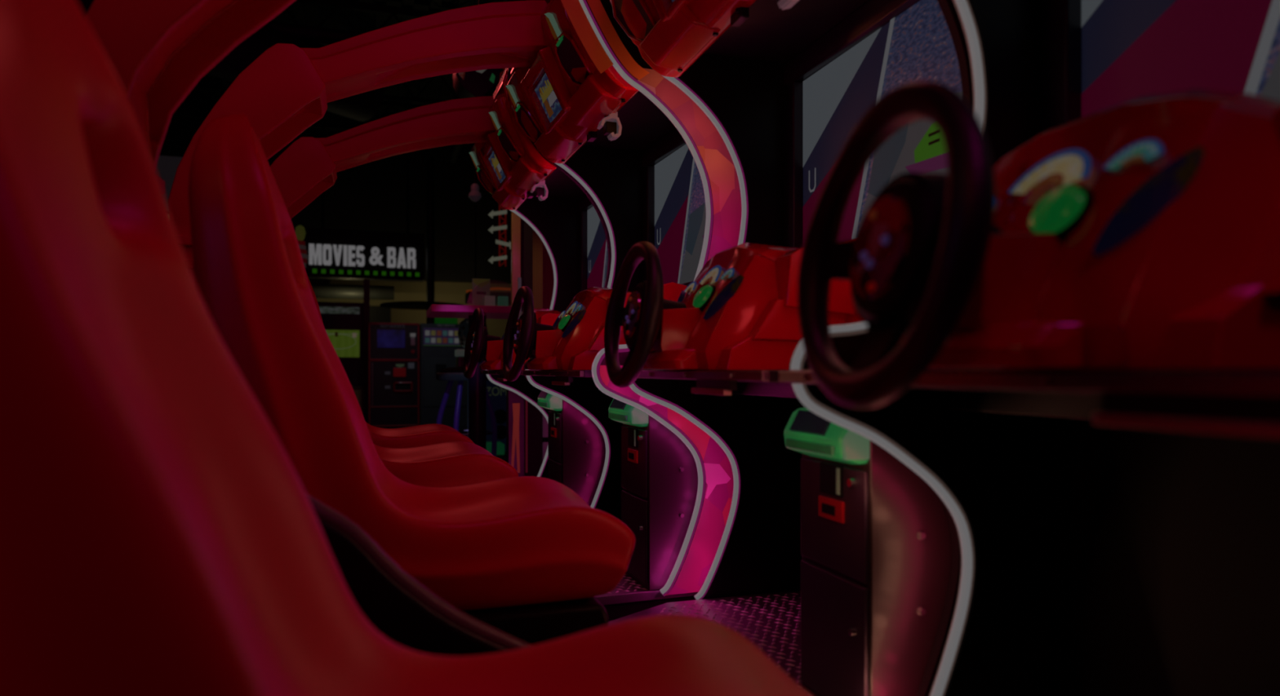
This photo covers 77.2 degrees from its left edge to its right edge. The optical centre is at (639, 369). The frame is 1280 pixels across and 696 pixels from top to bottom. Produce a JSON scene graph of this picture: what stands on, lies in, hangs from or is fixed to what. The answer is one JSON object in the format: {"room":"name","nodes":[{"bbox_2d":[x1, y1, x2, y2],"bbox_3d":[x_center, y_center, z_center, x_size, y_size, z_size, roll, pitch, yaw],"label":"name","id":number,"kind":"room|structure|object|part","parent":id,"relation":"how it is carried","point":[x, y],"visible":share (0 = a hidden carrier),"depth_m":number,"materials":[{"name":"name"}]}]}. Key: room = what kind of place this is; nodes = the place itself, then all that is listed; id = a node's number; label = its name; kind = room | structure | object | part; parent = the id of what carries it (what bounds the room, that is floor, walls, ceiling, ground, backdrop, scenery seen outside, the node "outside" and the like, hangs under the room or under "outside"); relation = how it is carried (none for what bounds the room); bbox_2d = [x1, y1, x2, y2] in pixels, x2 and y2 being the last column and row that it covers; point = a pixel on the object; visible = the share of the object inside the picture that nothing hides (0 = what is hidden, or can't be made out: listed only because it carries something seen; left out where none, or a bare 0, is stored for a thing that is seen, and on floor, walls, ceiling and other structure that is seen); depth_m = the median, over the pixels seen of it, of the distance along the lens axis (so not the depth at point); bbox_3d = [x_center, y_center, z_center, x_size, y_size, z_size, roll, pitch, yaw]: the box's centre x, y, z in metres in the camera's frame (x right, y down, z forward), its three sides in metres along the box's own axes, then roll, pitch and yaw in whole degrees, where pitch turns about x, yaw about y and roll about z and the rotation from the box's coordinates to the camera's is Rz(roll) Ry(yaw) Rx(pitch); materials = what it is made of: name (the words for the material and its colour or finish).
{"room":"video game arcade","nodes":[
{"label":"video game arcade","id":0,"kind":"room"},
{"bbox_2d":[155,155,182,209],"bbox_3d":[-6.037,-2.070,8.885,2.300,0.580,0.600,0,0,-18],"label":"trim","id":1,"kind":"structure","parent":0,"point":[166,166],"depth_m":8.84,"materials":[{"name":"grey plastic"}]},
{"bbox_2d":[160,93,511,284],"bbox_3d":[-3.259,-2.855,13.498,18.000,2.710,0.300,0,0,-18],"label":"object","id":2,"kind":"structure","parent":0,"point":[371,196],"depth_m":13.21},
{"bbox_2d":[189,0,504,115],"bbox_3d":[-0.568,-4.280,5.067,18.000,0.260,18.000,0,0,-18],"label":"ceiling","id":3,"kind":"structure","parent":0,"point":[304,14],"depth_m":9.60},
{"bbox_2d":[172,82,425,130],"bbox_3d":[-2.684,-3.890,12.684,18.621,0.520,0.060,0,0,-18],"label":"trim","id":4,"kind":"structure","parent":3,"relation":"attached to","point":[216,86],"depth_m":11.96,"materials":[{"name":"paint"}]},
{"bbox_2d":[198,73,502,104],"bbox_3d":[-2.197,-3.890,11.160,18.621,0.520,0.060,0,0,-18],"label":"trim","id":5,"kind":"structure","parent":3,"relation":"attached to","point":[415,100],"depth_m":10.85,"materials":[{"name":"paint"}]},
{"bbox_2d":[285,0,437,45],"bbox_3d":[-1.681,-3.890,9.541,18.621,0.520,0.060,0,0,-18],"label":"trim","id":6,"kind":"structure","parent":3,"relation":"attached to","point":[396,11],"depth_m":9.04,"materials":[{"name":"paint"}]},
{"bbox_2d":[302,93,424,281],"bbox_3d":[-4.090,-2.765,11.927,1.700,2.830,0.289,0,0,-18],"label":"lit sign","id":7,"kind":"object","parent":3,"relation":"hanging from","point":[332,253],"visible":0.97,"depth_m":11.83,"materials":[{"name":"black"}]},
{"bbox_2d":[468,0,481,201],"bbox_3d":[-1.420,-2.815,6.895,0.110,2.730,0.110,0,0,-18],"label":"pendant lamp","id":8,"kind":"object","parent":3,"relation":"hanging from","point":[474,195],"visible":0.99,"depth_m":6.87,"materials":[{"name":"grey"}]},
{"bbox_3d":[-1.420,-1.525,6.895,0.110,0.150,0.110,0,0,-18],"label":"lamp shade","id":9,"kind":"part","parent":8,"relation":"part of","materials":[{"name":"grey"}]},
{"bbox_2d":[453,0,500,98],"bbox_3d":[-1.124,-3.020,5.544,0.329,2.360,0.254,0,0,-18],"label":"display","id":10,"kind":"object","parent":3,"relation":"hanging from","point":[482,82],"visible":0.3,"depth_m":5.43,"materials":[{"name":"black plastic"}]},
{"bbox_2d":[458,69,495,83],"bbox_3d":[-1.105,-2.100,5.419,0.250,0.300,0.004,0,0,-18],"label":"print","id":11,"kind":"object","parent":10,"relation":"attached to","point":[482,76],"depth_m":5.42,"materials":[{"name":"black"}]},
{"bbox_2d":[465,168,511,304],"bbox_3d":[-1.630,-2.510,10.370,1.200,3.300,0.450,0,0,-18],"label":"shelf","id":12,"kind":"object","parent":3,"relation":"hanging from","point":[468,295],"visible":0.14,"depth_m":10.22,"materials":[{"name":"black metal"}]},
{"bbox_2d":[466,287,511,292],"bbox_3d":[-1.590,-1.015,10.197,1.243,0.062,0.141,0,0,-4],"label":"tube","id":13,"kind":"object","parent":12,"relation":"attached to","point":[491,288],"visible":0.4,"depth_m":10.13,"materials":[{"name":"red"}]},
{"bbox_2d":[488,67,511,266],"bbox_3d":[-1.376,-2.330,7.947,0.260,2.608,0.038,0,0,-18],"label":"arrow sign","id":14,"kind":"object","parent":3,"relation":"hanging from","point":[499,212],"visible":0.34,"depth_m":7.94,"materials":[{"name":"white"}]},
{"bbox_2d":[311,283,394,299],"bbox_3d":[-5.402,-1.220,12.237,3.150,0.217,0.217,0,0,-18],"label":"trim","id":15,"kind":"structure","parent":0,"point":[321,291],"depth_m":12.44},
{"bbox_2d":[308,278,511,338],"bbox_3d":[-3.334,-1.810,13.736,18.000,5.200,0.200,0,0,-18],"label":"wall","id":16,"kind":"structure","parent":0,"point":[446,291],"depth_m":13.49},
{"bbox_2d":[76,0,384,121],"bbox_3d":[-4.772,-3.110,6.402,0.635,0.635,6.185,0,0,33],"label":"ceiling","id":17,"kind":"structure","parent":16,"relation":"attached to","point":[362,107],"depth_m":7.74,"materials":[{"name":"paint"}]},
{"bbox_2d":[217,0,511,162],"bbox_3d":[-1.839,-3.430,8.596,11.384,0.256,11.798,0,0,29],"label":"trim","id":18,"kind":"structure","parent":16,"relation":"attached to","point":[290,29],"depth_m":7.97,"materials":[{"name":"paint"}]},
{"bbox_2d":[369,305,391,322],"bbox_3d":[-5.532,-0.290,12.563,3.100,1.460,0.500,0,0,-18],"label":"trim","id":19,"kind":"structure","parent":16,"relation":"attached to","point":[378,313],"depth_m":12.74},
{"bbox_2d":[452,426,506,461],"bbox_3d":[-0.872,0.840,6.020,18.000,0.100,20.000,0,0,-18],"label":"floor","id":20,"kind":"structure","parent":0,"point":[501,456],"depth_m":7.49,"materials":[{"name":"carpet"}]},
{"bbox_2d":[294,224,307,268],"bbox_3d":[-3.556,-0.355,8.312,0.198,2.290,0.198,0,0,-18],"label":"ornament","id":21,"kind":"object","parent":20,"relation":"on","point":[300,230],"visible":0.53,"depth_m":8.27,"materials":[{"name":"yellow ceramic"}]},
{"bbox_2d":[351,386,364,417],"bbox_3d":[-4.186,0.515,11.670,0.860,0.550,0.420,0,0,-18],"label":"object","id":22,"kind":"structure","parent":20,"relation":"on","point":[358,390],"depth_m":11.52,"materials":[{"name":"brown wood"}]},
{"bbox_2d":[317,301,364,386],"bbox_3d":[-4.651,-0.380,11.811,1.220,1.240,0.168,0,0,-18],"label":"television","id":23,"kind":"object","parent":22,"relation":"on","point":[343,322],"visible":0.49,"depth_m":11.85,"materials":[{"name":"black plastic"}]},
{"bbox_2d":[325,329,359,356],"bbox_3d":[-4.638,-0.390,11.736,1.000,0.400,0.016,0,0,-18],"label":"picture","id":24,"kind":"object","parent":23,"relation":"attached to","point":[345,343],"depth_m":11.83,"materials":[{"name":"green"}]},
{"bbox_2d":[351,386,364,388],"bbox_3d":[-4.186,0.255,11.670,0.860,0.030,0.420,0,0,-18],"label":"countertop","id":25,"kind":"structure","parent":22,"relation":"on","point":[353,387],"depth_m":11.49,"materials":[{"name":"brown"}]},
{"bbox_2d":[364,279,369,422],"bbox_3d":[-3.923,-0.255,11.502,0.080,2.090,0.100,0,0,-18],"label":"trim","id":26,"kind":"structure","parent":20,"relation":"on","point":[366,282],"depth_m":11.45,"materials":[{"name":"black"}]},
{"bbox_2d":[368,322,419,428],"bbox_3d":[-3.393,0.076,11.051,0.659,1.427,0.580,0,0,-18],"label":"kiosk","id":27,"kind":"object","parent":20,"relation":"on","point":[393,348],"visible":0.98,"depth_m":10.80,"materials":[{"name":"black metal"}]},
{"bbox_3d":[-3.245,0.030,10.816,0.160,0.120,0.020,0,0,-18],"label":"red plate","id":28,"kind":"part","parent":27,"relation":"part of","materials":[{"name":"red paint"}]},
{"bbox_2d":[393,381,412,391],"bbox_3d":[-3.203,0.225,10.824,0.251,0.136,0.030,0,0,-18],"label":"dispenser","id":29,"kind":"object","parent":27,"relation":"on","point":[398,386],"depth_m":10.82,"materials":[{"name":"black plastic"}]},
{"bbox_2d":[270,67,611,506],"bbox_3d":[-0.942,-0.285,3.775,1.940,2.150,1.007,0,0,-19],"label":"machine","id":30,"kind":"object","parent":20,"relation":"on","point":[573,230],"visible":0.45,"depth_m":3.69,"materials":[{"name":"red plastic"}]},
{"bbox_3d":[-1.204,-0.021,3.691,0.840,0.989,0.532,0,0,-19],"label":"seat","id":31,"kind":"part","parent":30,"relation":"part of","materials":[{"name":"red plastic"}]},
{"bbox_2d":[469,151,478,168],"bbox_3d":[-0.860,-1.098,4.177,0.058,0.094,0.052,0,0,-19],"label":"marker light","id":32,"kind":"object","parent":30,"relation":"attached to","point":[473,154],"depth_m":4.16,"materials":[{"name":"white plastic"}]},
{"bbox_2d":[477,167,495,192],"bbox_3d":[-0.789,-0.996,4.206,0.124,0.136,0.161,0,0,-19],"label":"speaker grille","id":33,"kind":"object","parent":30,"relation":"attached to","point":[483,176],"depth_m":4.19,"materials":[{"name":"black plastic"}]},
{"bbox_3d":[-0.697,0.011,3.857,0.014,0.018,0.950,0,0,-19],"label":"edge trim","id":34,"kind":"part","parent":30,"relation":"part of","materials":[{"name":"plastic"}]},
{"bbox_2d":[488,111,500,130],"bbox_3d":[-0.634,-1.098,3.525,0.058,0.094,0.052,0,0,-19],"label":"marker light","id":35,"kind":"object","parent":30,"relation":"attached to","point":[493,114],"depth_m":3.51,"materials":[{"name":"white plastic"}]},
{"bbox_3d":[-0.696,-1.004,3.888,0.131,0.208,0.334,0,0,-19],"label":"art frame","id":36,"kind":"part","parent":30,"relation":"part of","materials":[{"name":"red plastic"}]},
{"bbox_3d":[-0.686,-0.993,3.892,0.066,0.126,0.236,0,0,-19],"label":"art panel","id":37,"kind":"part","parent":30,"relation":"part of","materials":[{"name":"multicoloured"}]},
{"bbox_3d":[-0.625,0.044,3.630,0.020,0.012,0.175,0,0,-19],"label":"rail","id":38,"kind":"part","parent":30,"relation":"part of","materials":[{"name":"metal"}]},
{"bbox_2d":[498,129,520,161],"bbox_3d":[-0.562,-0.996,3.553,0.124,0.136,0.161,0,0,-19],"label":"speaker grille","id":39,"kind":"object","parent":30,"relation":"attached to","point":[507,142],"depth_m":3.53,"materials":[{"name":"black plastic"}]},
{"bbox_3d":[-0.532,-0.330,4.430,0.735,2.060,0.020,0,0,-19],"label":"panel","id":40,"kind":"part","parent":30,"relation":"part of","materials":[{"name":"plastic"}]},
{"bbox_3d":[-0.382,0.295,3.599,0.009,0.210,0.243,0,0,-19],"label":"coin door","id":41,"kind":"part","parent":30,"relation":"part of","materials":[{"name":"paint"}]},
{"bbox_3d":[-0.382,0.540,3.599,0.009,0.260,0.243,0,0,-19],"label":"cash door","id":42,"kind":"part","parent":30,"relation":"part of","materials":[{"name":"paint"}]},
{"bbox_3d":[-0.211,-0.330,3.506,0.735,2.060,0.020,0,0,-19],"label":"panel","id":43,"kind":"part","parent":30,"relation":"part of","materials":[{"name":"plastic"}]},
{"bbox_2d":[419,323,467,426],"bbox_3d":[-2.745,0.077,11.266,0.680,1.425,0.566,0,0,-18],"label":"vending machine","id":44,"kind":"object","parent":20,"relation":"on","point":[438,342],"visible":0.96,"depth_m":10.98,"materials":[{"name":"black metal"}]},
{"bbox_3d":[-2.667,0.170,11.004,0.570,0.660,0.012,0,0,-18],"label":"door panel","id":45,"kind":"part","parent":44,"relation":"part of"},
{"bbox_2d":[434,317,457,324],"bbox_3d":[-2.921,-0.740,12.031,0.350,0.240,0.100,0,0,-18],"label":"sign","id":46,"kind":"object","parent":44,"relation":"attached to","point":[437,320],"visible":0.21,"depth_m":11.99,"materials":[{"name":"green"}]},
{"bbox_2d":[167,0,741,620],"bbox_3d":[-0.590,-0.285,2.785,1.960,2.150,1.013,0,0,-20],"label":"machine","id":47,"kind":"object","parent":20,"relation":"on","point":[658,171],"visible":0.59,"depth_m":2.63,"materials":[{"name":"red plastic"}]},
{"bbox_3d":[-0.861,-0.021,2.699,0.840,0.989,0.532,0,0,-20],"label":"seat","id":48,"kind":"part","parent":47,"relation":"part of","materials":[{"name":"red plastic"}]},
{"bbox_2d":[505,84,519,106],"bbox_3d":[-0.503,-1.098,3.194,0.058,0.094,0.052,0,0,-20],"label":"marker light","id":49,"kind":"object","parent":47,"relation":"attached to","point":[511,89],"depth_m":3.18,"materials":[{"name":"plastic"}]},
{"bbox_3d":[-0.429,-0.072,2.853,0.067,0.180,0.298,0,0,-20],"label":"spoke plate","id":50,"kind":"part","parent":47,"relation":"part of","materials":[{"name":"black plastic"}]},
{"bbox_2d":[515,104,541,139],"bbox_3d":[-0.432,-0.996,3.225,0.124,0.136,0.161,0,0,-20],"label":"speaker grille","id":51,"kind":"object","parent":47,"relation":"attached to","point":[526,119],"depth_m":3.20,"materials":[{"name":"black plastic"}]},
{"bbox_3d":[-0.337,-1.004,2.908,0.131,0.208,0.334,0,0,-20],"label":"art frame","id":52,"kind":"part","parent":47,"relation":"part of","materials":[{"name":"red plastic"}]},
{"bbox_3d":[-0.326,-0.993,2.912,0.066,0.126,0.236,0,0,-20],"label":"art panel","id":53,"kind":"part","parent":47,"relation":"part of","materials":[{"name":"multicoloured plastic"}]},
{"bbox_3d":[-0.336,0.011,2.876,0.014,0.018,0.950,0,0,-20],"label":"edge trim","id":54,"kind":"part","parent":47,"relation":"part of","materials":[{"name":"plastic"}]},
{"bbox_2d":[544,12,561,39],"bbox_3d":[-0.270,-1.098,2.545,0.058,0.094,0.052,0,0,-20],"label":"marker light","id":55,"kind":"object","parent":47,"relation":"attached to","point":[552,19],"depth_m":2.53,"materials":[{"name":"plastic"}]},
{"bbox_2d":[521,369,595,386],"bbox_3d":[-0.047,0.035,2.980,0.603,0.070,0.950,0,0,-20],"label":"shelf","id":56,"kind":"object","parent":47,"relation":"attached to","point":[535,377],"depth_m":3.15,"materials":[{"name":"black plastic"}]},
{"bbox_2d":[555,35,563,46],"bbox_3d":[-0.250,-1.049,2.556,0.022,0.016,0.068,0,0,-20],"label":"marker light","id":57,"kind":"object","parent":47,"relation":"on","point":[559,39],"depth_m":2.55,"materials":[{"name":"green plastic"}]},
{"bbox_3d":[-0.263,0.044,2.650,0.020,0.012,0.175,0,0,-20],"label":"rail","id":58,"kind":"part","parent":47,"relation":"part of","materials":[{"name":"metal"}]},
{"bbox_2d":[556,35,589,84],"bbox_3d":[-0.199,-0.996,2.574,0.124,0.136,0.161,0,0,-20],"label":"speaker grille","id":59,"kind":"object","parent":47,"relation":"attached to","point":[571,58],"depth_m":2.56,"materials":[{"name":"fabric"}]},
{"bbox_3d":[-0.178,-0.330,3.451,0.735,2.060,0.020,0,0,-20],"label":"panel","id":60,"kind":"part","parent":47,"relation":"part of","materials":[{"name":"plastic"}]},
{"bbox_2d":[560,0,648,79],"bbox_3d":[-0.110,-1.022,2.424,0.295,0.263,0.005,0,0,-20],"label":"art","id":61,"kind":"object","parent":47,"relation":"attached to","point":[606,42],"depth_m":2.42},
{"bbox_3d":[-0.019,0.295,2.621,0.009,0.210,0.243,0,0,-20],"label":"coin door","id":62,"kind":"part","parent":47,"relation":"part of","materials":[{"name":"paint"}]},
{"bbox_3d":[-0.019,0.540,2.621,0.009,0.260,0.243,0,0,-20],"label":"cash door","id":63,"kind":"part","parent":47,"relation":"part of","materials":[{"name":"paint"}]},
{"bbox_3d":[-0.112,0.705,2.955,0.735,0.030,0.952,0,0,-20],"label":"foot plate","id":64,"kind":"part","parent":47,"relation":"part of","materials":[{"name":"metal"}]},
{"bbox_3d":[0.152,-0.330,2.530,0.735,2.060,0.020,0,0,-20],"label":"panel","id":65,"kind":"part","parent":47,"relation":"part of","materials":[{"name":"plastic"}]},
{"bbox_2d":[599,65,741,595],"bbox_3d":[0.149,-0.114,2.517,0.578,1.628,0.004,0,0,-20],"label":"art","id":66,"kind":"object","parent":47,"relation":"attached to","point":[713,159],"depth_m":2.53},
{"bbox_2d":[435,366,497,456],"bbox_3d":[-1.442,0.383,6.657,0.490,0.816,0.490,0,0,-18],"label":"bar stool","id":67,"kind":"object","parent":20,"relation":"on","point":[450,374],"visible":0.39,"depth_m":6.55,"materials":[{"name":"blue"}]},
{"bbox_3d":[-1.627,0.434,6.680,0.154,0.714,0.043,0,0,7],"label":"leg","id":68,"kind":"part","parent":67,"relation":"part of","materials":[{"name":"blue metal"}]},
{"bbox_2d":[439,366,463,372],"bbox_3d":[-1.442,-0.003,6.657,0.440,0.045,0.440,0,0,-18],"label":"cushion","id":69,"kind":"object","parent":67,"relation":"on","point":[460,369],"depth_m":6.48,"materials":[{"name":"black"}]},
{"bbox_3d":[-1.466,0.435,6.472,0.044,0.714,0.152,0,0,7],"label":"leg","id":70,"kind":"part","parent":67,"relation":"part of","materials":[{"name":"blue metal"}]},
{"bbox_3d":[-1.257,0.434,6.633,0.154,0.714,0.043,0,0,7],"label":"leg","id":71,"kind":"part","parent":67,"relation":"part of","materials":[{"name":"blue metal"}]},
{"bbox_2d":[426,304,511,448],"bbox_3d":[-1.219,0.168,5.972,0.690,1.245,0.680,0,0,-18],"label":"table","id":72,"kind":"object","parent":20,"relation":"on","point":[477,383],"visible":0.34,"depth_m":5.90,"materials":[{"name":"purple"}]},
{"bbox_3d":[-1.211,0.177,5.964,0.130,1.165,0.130,0,0,-18],"label":"post","id":73,"kind":"part","parent":72,"relation":"part of","materials":[{"name":"black"}]},
{"bbox_2d":[471,278,489,305],"bbox_3d":[-1.178,-0.577,5.944,0.130,0.200,0.007,0,0,-18],"label":"menu card","id":74,"kind":"object","parent":72,"relation":"on","point":[480,286],"visible":0.91,"depth_m":5.94,"materials":[{"name":"grey paper"}]},
{"bbox_2d":[484,295,495,305],"bbox_3d":[-1.097,-0.498,5.854,0.070,0.083,0.060,0,0,-18],"label":"block","id":75,"kind":"object","parent":72,"relation":"on","point":[489,300],"visible":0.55,"depth_m":5.83,"materials":[{"name":"grey"}]},
{"bbox_2d":[497,295,508,306],"bbox_3d":[-1.006,-0.498,5.883,0.070,0.083,0.060,0,0,-18],"label":"block","id":76,"kind":"object","parent":72,"relation":"on","point":[502,300],"visible":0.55,"depth_m":5.86,"materials":[{"name":"green"}]},
{"bbox_2d":[454,318,488,437],"bbox_3d":[-1.481,0.160,7.106,0.320,1.260,0.320,0,0,-18],"label":"machine","id":77,"kind":"object","parent":20,"relation":"on","point":[463,330],"visible":0.25,"depth_m":7.00,"materials":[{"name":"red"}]},
{"bbox_3d":[-1.481,-0.325,7.106,0.270,0.290,0.270,0,0,-18],"label":"globe","id":78,"kind":"part","parent":77,"relation":"part of","materials":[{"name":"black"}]},
{"bbox_2d":[486,380,506,454],"bbox_3d":[-1.327,0.405,7.922,0.530,0.770,0.900,0,0,-18],"label":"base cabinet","id":79,"kind":"object","parent":20,"relation":"on","point":[497,393],"visible":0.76,"depth_m":7.73,"materials":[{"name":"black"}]},
{"bbox_2d":[85,0,973,695],"bbox_3d":[-0.187,-0.285,1.802,1.980,2.150,1.006,0,0,-18],"label":"machine","id":80,"kind":"object","parent":20,"relation":"on","point":[834,557],"visible":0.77,"depth_m":1.68,"materials":[{"name":"red plastic"}]},
{"bbox_3d":[-0.470,-0.021,1.718,0.840,0.989,0.532,0,0,-18],"label":"seat","id":81,"kind":"part","parent":80,"relation":"part of","materials":[{"name":"red plastic"}]},
{"bbox_3d":[-0.489,0.577,1.712,0.749,0.426,0.470,0,0,-18],"label":"seat","id":82,"kind":"part","parent":80,"relation":"part of","materials":[{"name":"red plastic"}]},
{"bbox_3d":[-0.013,-0.072,1.864,0.067,0.180,0.298,0,0,-18],"label":"spoke plate","id":83,"kind":"part","parent":80,"relation":"part of","materials":[{"name":"black plastic"}]},
{"bbox_2d":[613,0,653,39],"bbox_3d":[-0.003,-0.996,2.236,0.124,0.136,0.161,0,0,-18],"label":"speaker grille","id":84,"kind":"object","parent":80,"relation":"attached to","point":[636,17],"depth_m":2.23,"materials":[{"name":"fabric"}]},
{"bbox_3d":[0.081,-1.004,1.915,0.131,0.208,0.334,0,0,-18],"label":"art frame","id":85,"kind":"part","parent":80,"relation":"part of","materials":[{"name":"red plastic"}]},
{"bbox_3d":[0.080,0.011,1.883,0.014,0.018,0.950,0,0,-18],"label":"edge trim","id":86,"kind":"part","parent":80,"relation":"part of","materials":[{"name":"plastic"}]},
{"bbox_3d":[0.308,0.705,1.955,0.735,0.030,0.952,0,0,-18],"label":"foot plate","id":87,"kind":"part","parent":80,"relation":"part of","materials":[{"name":"metal"}]},
{"bbox_3d":[0.146,0.044,1.655,0.020,0.012,0.175,0,0,-18],"label":"rail","id":88,"kind":"part","parent":80,"relation":"part of","materials":[{"name":"metal"}]},
{"bbox_2d":[637,369,797,398],"bbox_3d":[0.373,0.035,1.977,0.603,0.070,0.950,0,0,-18],"label":"shelf","id":89,"kind":"object","parent":80,"relation":"attached to","point":[660,384],"depth_m":2.08,"materials":[{"name":"black plastic"}]},
{"bbox_3d":[0.259,-0.330,2.453,0.735,2.060,0.020,0,0,-18],"label":"panel","id":90,"kind":"part","parent":80,"relation":"part of","materials":[{"name":"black plastic"}]},
{"bbox_3d":[0.388,0.295,1.618,0.009,0.210,0.243,0,0,-18],"label":"coin door","id":91,"kind":"part","parent":80,"relation":"part of","materials":[{"name":"paint"}]},
{"bbox_3d":[0.388,0.540,1.618,0.009,0.260,0.243,0,0,-18],"label":"cash door","id":92,"kind":"part","parent":80,"relation":"part of","materials":[{"name":"paint"}]},
{"bbox_3d":[0.556,-0.330,1.521,0.735,2.060,0.020,0,0,-18],"label":"panel","id":93,"kind":"part","parent":80,"relation":"part of","materials":[{"name":"plastic"}]},
{"bbox_2d":[506,211,554,476],"bbox_3d":[-0.547,-0.280,5.267,0.740,2.140,0.731,0,0,-18],"label":"tall cabinet","id":94,"kind":"object","parent":20,"relation":"on","point":[531,266],"visible":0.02,"depth_m":4.90,"materials":[{"name":"brown wood"}]},
{"bbox_3d":[-0.566,0.535,5.012,0.090,0.170,0.006,0,0,-18],"label":"pale letter plate","id":95,"kind":"part","parent":94,"relation":"part of","materials":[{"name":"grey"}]},
{"bbox_3d":[-0.566,0.300,5.012,0.090,0.240,0.006,0,0,-18],"label":"pale letter plate","id":96,"kind":"part","parent":94,"relation":"part of","materials":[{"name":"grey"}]},
{"bbox_2d":[0,0,1279,695],"bbox_3d":[0.233,-0.285,0.834,1.729,2.150,1.006,0,0,-18],"label":"machine","id":97,"kind":"object","parent":20,"relation":"on","point":[1069,331],"visible":1,"depth_m":0.81,"materials":[{"name":"red plastic"}]},
{"bbox_3d":[-0.178,0.035,0.710,0.840,0.989,0.532,-3,1,-18],"label":"seat","id":98,"kind":"part","parent":97,"relation":"part of","materials":[{"name":"red plastic"}]},
{"bbox_3d":[0.259,-0.072,0.848,0.067,0.180,0.298,0,0,-13],"label":"spoke plate","id":99,"kind":"part","parent":97,"relation":"part of","materials":[{"name":"black plastic"}]},
{"bbox_3d":[0.559,-0.330,1.446,0.735,2.060,0.020,0,0,-18],"label":"panel","id":100,"kind":"part","parent":97,"relation":"part of","materials":[{"name":"black plastic"}]},
{"bbox_3d":[0.380,0.011,0.877,0.014,0.018,0.950,0,0,-18],"label":"edge trim","id":101,"kind":"part","parent":97,"relation":"part of","materials":[{"name":"plastic"}]},
{"bbox_2d":[786,369,1279,419],"bbox_3d":[0.673,0.035,0.971,0.603,0.070,0.950,0,0,-18],"label":"shelf","id":102,"kind":"object","parent":97,"relation":"attached to","point":[920,400],"depth_m":1.19,"materials":[{"name":"black laminate"}]},
{"bbox_3d":[0.446,0.044,0.649,0.020,0.012,0.175,0,0,-18],"label":"rail","id":103,"kind":"part","parent":97,"relation":"part of","materials":[{"name":"metal"}]}
]}

